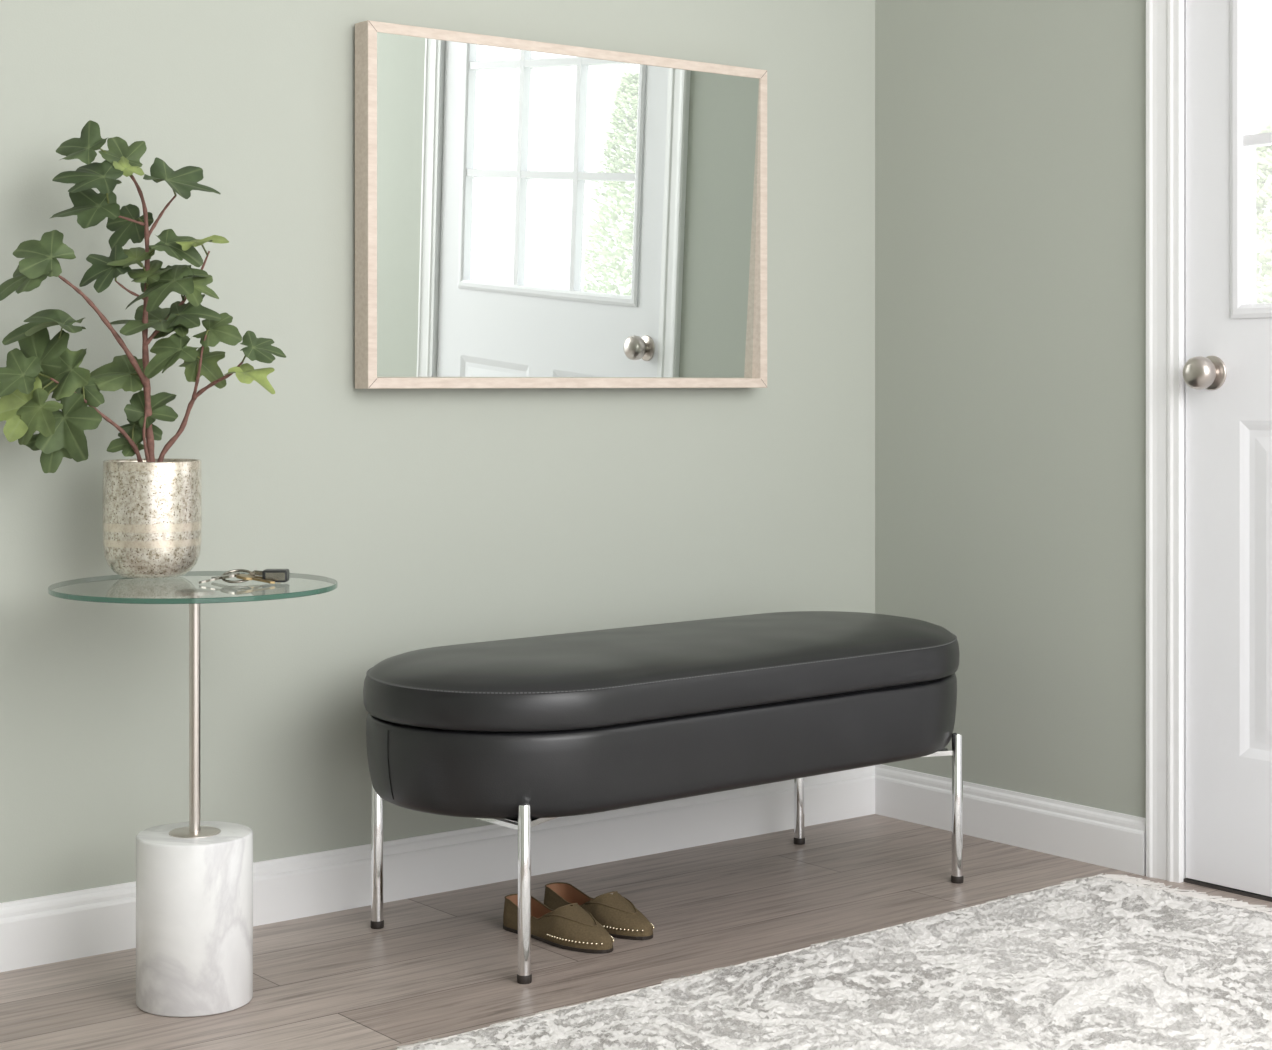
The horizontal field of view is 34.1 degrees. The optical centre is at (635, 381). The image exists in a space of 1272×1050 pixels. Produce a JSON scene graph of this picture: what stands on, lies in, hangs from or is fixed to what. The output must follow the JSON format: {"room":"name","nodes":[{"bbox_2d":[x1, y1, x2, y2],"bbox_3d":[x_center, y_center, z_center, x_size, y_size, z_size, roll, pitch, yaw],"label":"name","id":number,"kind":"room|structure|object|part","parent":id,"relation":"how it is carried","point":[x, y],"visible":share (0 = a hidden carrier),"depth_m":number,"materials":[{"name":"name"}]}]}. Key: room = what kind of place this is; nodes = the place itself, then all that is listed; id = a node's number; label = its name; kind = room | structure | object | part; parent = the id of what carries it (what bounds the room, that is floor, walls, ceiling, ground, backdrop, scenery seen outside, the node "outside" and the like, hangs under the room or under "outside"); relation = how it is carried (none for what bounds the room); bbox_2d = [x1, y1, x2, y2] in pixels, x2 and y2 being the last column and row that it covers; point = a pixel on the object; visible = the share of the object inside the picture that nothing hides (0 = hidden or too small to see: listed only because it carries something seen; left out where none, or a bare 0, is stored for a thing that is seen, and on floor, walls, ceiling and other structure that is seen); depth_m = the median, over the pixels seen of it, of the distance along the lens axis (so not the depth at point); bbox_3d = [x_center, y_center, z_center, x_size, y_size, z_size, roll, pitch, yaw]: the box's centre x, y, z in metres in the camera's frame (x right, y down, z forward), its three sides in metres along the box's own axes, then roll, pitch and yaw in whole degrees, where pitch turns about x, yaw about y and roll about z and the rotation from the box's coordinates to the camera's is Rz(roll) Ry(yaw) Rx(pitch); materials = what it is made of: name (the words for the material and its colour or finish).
{"room":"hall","nodes":[
{"label":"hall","id":0,"kind":"room"},
{"bbox_2d":[0,0,874,902],"bbox_3d":[-1.228,-0.375,3.266,4.620,2.750,0.120,0,0,-38],"label":"wall","id":1,"kind":"structure","parent":0,"point":[438,517],"depth_m":3.71,"materials":[{"name":"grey paint"}]},
{"bbox_2d":[0,765,874,971],"bbox_3d":[-1.194,0.896,3.207,4.400,0.108,0.015,0,0,-38],"label":"baseboard","id":2,"kind":"structure","parent":1,"relation":"attached to","point":[36,931],"depth_m":3.87,"materials":[{"name":"white paint"}]},
{"bbox_2d":[355,20,766,388],"bbox_3d":[-0.117,-0.318,4.024,0.960,0.660,0.046,0,0,-38],"label":"wall mirror","id":3,"kind":"object","parent":1,"relation":"attached to","point":[529,214],"visible":1,"depth_m":3.98,"materials":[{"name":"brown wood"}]},
{"bbox_2d":[0,814,1271,1049],"bbox_3d":[0.398,0.975,1.288,4.520,0.050,5.000,0,0,-38],"label":"floor","id":4,"kind":"structure","parent":0,"point":[443,964],"depth_m":3.48,"materials":[{"name":"beige wood"}]},
{"bbox_2d":[48,571,337,1016],"bbox_3d":[-0.678,0.630,3.182,0.435,0.640,0.435,0,0,-38],"label":"side table","id":5,"kind":"object","parent":4,"relation":"on","point":[194,878],"visible":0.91,"depth_m":3.11,"materials":[{"name":"white stone"}]},
{"bbox_2d":[102,458,201,578],"bbox_3d":[-0.770,0.217,3.296,0.155,0.185,0.155,0,0,-38],"label":"vase","id":6,"kind":"object","parent":5,"relation":"on","point":[152,511],"visible":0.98,"depth_m":3.23,"materials":[{"name":"silver glass"}]},
{"bbox_2d":[0,120,285,472],"bbox_3d":[-0.790,-0.095,3.266,0.468,0.631,0.190,0,0,-16],"label":"plant","id":7,"kind":"object","parent":6,"relation":"in","point":[42,366],"visible":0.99,"depth_m":3.25,"materials":[{"name":"green plant"}]},
{"bbox_3d":[-0.778,-0.069,3.283,0.303,0.579,0.058,0,0,-15],"label":"stem","id":8,"kind":"part","parent":7,"relation":"part of","materials":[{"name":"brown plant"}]},
{"bbox_2d":[199,569,288,583],"bbox_3d":[-0.603,0.299,3.195,0.133,0.020,0.074,0,0,0],"label":"key","id":9,"kind":"object","parent":5,"relation":"on","point":[271,576],"visible":1,"depth_m":3.18,"materials":[{"name":"silver metal"}]},
{"bbox_2d":[503,893,614,952],"bbox_3d":[-0.133,0.918,3.535,0.086,0.064,0.253,0,0,-45],"label":"loafer","id":10,"kind":"object","parent":4,"relation":"on","point":[567,927],"visible":0.95,"depth_m":3.49,"materials":[{"name":"green fabric"}]},
{"bbox_3d":[-0.085,0.933,3.486,0.086,0.005,0.111,0,0,-45],"label":"stud trim","id":11,"kind":"part","parent":10,"relation":"part of","materials":[{"name":"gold metal"}]},
{"bbox_2d":[544,882,654,939],"bbox_3d":[-0.066,0.918,3.617,0.086,0.064,0.253,0,0,-45],"label":"loafer","id":12,"kind":"object","parent":4,"relation":"on","point":[618,915],"visible":0.79,"depth_m":3.57,"materials":[{"name":"green fabric"}]},
{"bbox_3d":[-0.017,0.933,3.569,0.086,0.005,0.111,0,0,-45],"label":"stud trim","id":13,"kind":"part","parent":12,"relation":"part of","materials":[{"name":"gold metal"}]},
{"bbox_2d":[363,611,963,983],"bbox_3d":[0.080,0.703,3.770,1.256,0.494,0.522,0,0,-40],"label":"storage bench","id":14,"kind":"object","parent":4,"relation":"on","point":[520,734],"visible":1,"depth_m":3.46,"materials":[{"name":"black leather"}]},
{"bbox_3d":[-0.451,0.803,3.606,0.021,0.274,0.021,0,0,-40],"label":"leg","id":15,"kind":"part","parent":14,"relation":"part of","materials":[{"name":"silver metal"}]},
{"bbox_3d":[-0.177,0.803,3.278,0.021,0.274,0.021,0,0,-40],"label":"leg","id":16,"kind":"part","parent":14,"relation":"part of","materials":[{"name":"silver metal"}]},
{"bbox_3d":[0.080,0.506,3.770,1.256,0.100,0.522,0,0,-40],"label":"seat lid","id":17,"kind":"part","parent":14,"relation":"part of","materials":[{"name":"black leather"}]},
{"bbox_3d":[0.336,0.803,4.262,0.021,0.274,0.021,0,0,-40],"label":"leg","id":18,"kind":"part","parent":14,"relation":"part of","materials":[{"name":"silver metal"}]},
{"bbox_3d":[0.610,0.803,3.933,0.021,0.274,0.021,0,0,-40],"label":"leg","id":19,"kind":"part","parent":14,"relation":"part of","materials":[{"name":"silver metal"}]},
{"bbox_2d":[396,873,1271,1049],"bbox_3d":[0.407,0.942,2.308,2.990,0.016,1.965,0,0,-40],"label":"area rug","id":20,"kind":"object","parent":4,"relation":"on","point":[1107,961],"visible":1,"depth_m":3.18,"materials":[{"name":"white carpet"}]},
{"bbox_2d":[875,0,1145,817],"bbox_3d":[2.125,-0.375,2.652,0.120,2.750,5.000,0,0,-38],"label":"wall","id":21,"kind":"structure","parent":0,"point":[1010,135],"depth_m":4.25,"materials":[{"name":"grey paint"}]},
{"bbox_2d":[875,764,1145,875],"bbox_3d":[0.752,0.896,4.281,0.015,0.108,0.742,0,0,-38],"label":"baseboard","id":22,"kind":"structure","parent":21,"relation":"attached to","point":[1101,837],"depth_m":4.23,"materials":[{"name":"white paint"}]},
{"bbox_2d":[1146,0,1181,882],"bbox_3d":[1.353,-0.159,3.520,0.016,2.217,1.190,0,0,-38],"label":"trim","id":23,"kind":"structure","parent":21,"relation":"attached to","point":[1163,17],"depth_m":3.95,"materials":[{"name":"white paint"}]},
{"bbox_2d":[1182,0,1185,881],"bbox_3d":[1.406,-0.125,3.562,0.120,2.150,1.064,0,0,-38],"label":"trim","id":24,"kind":"structure","parent":21,"relation":"attached to","point":[1183,1],"depth_m":3.94,"materials":[{"name":"white paint"}]},
{"bbox_2d":[1182,0,1271,896],"bbox_3d":[1.357,-0.123,3.523,0.107,2.128,1.032,0,0,-38],"label":"door","id":25,"kind":"structure","parent":21,"relation":"in","point":[1227,372],"depth_m":3.86,"materials":[{"name":"white paint"}]},
{"bbox_3d":[1.057,-0.017,3.868,0.063,0.065,0.065,0,0,-38],"label":"knob","id":26,"kind":"part","parent":25,"relation":"part of","materials":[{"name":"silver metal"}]},
{"bbox_2d":[1183,878,1271,901],"bbox_3d":[1.408,0.947,3.563,0.115,0.006,1.040,0,0,-38],"label":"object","id":27,"kind":"structure","parent":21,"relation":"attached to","point":[1187,880],"depth_m":3.86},
{"label":"outside","id":28,"kind":"structure","parent":0,"visible":0},
{"bbox_3d":[12.351,1.150,13.913,29.870,0.100,60.000,0,0,-38],"label":"floor","id":29,"kind":"structure","parent":28,"visible":0},
{"bbox_2d":[1256,117,1271,303],"bbox_3d":[3.422,-0.155,11.069,1.696,2.509,1.659,0,0,-38],"label":"evergreen tree","id":30,"kind":"object","parent":29,"relation":"on","point":[1263,153],"visible":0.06,"depth_m":10.90,"materials":[{"name":"green plant"}]}
]}

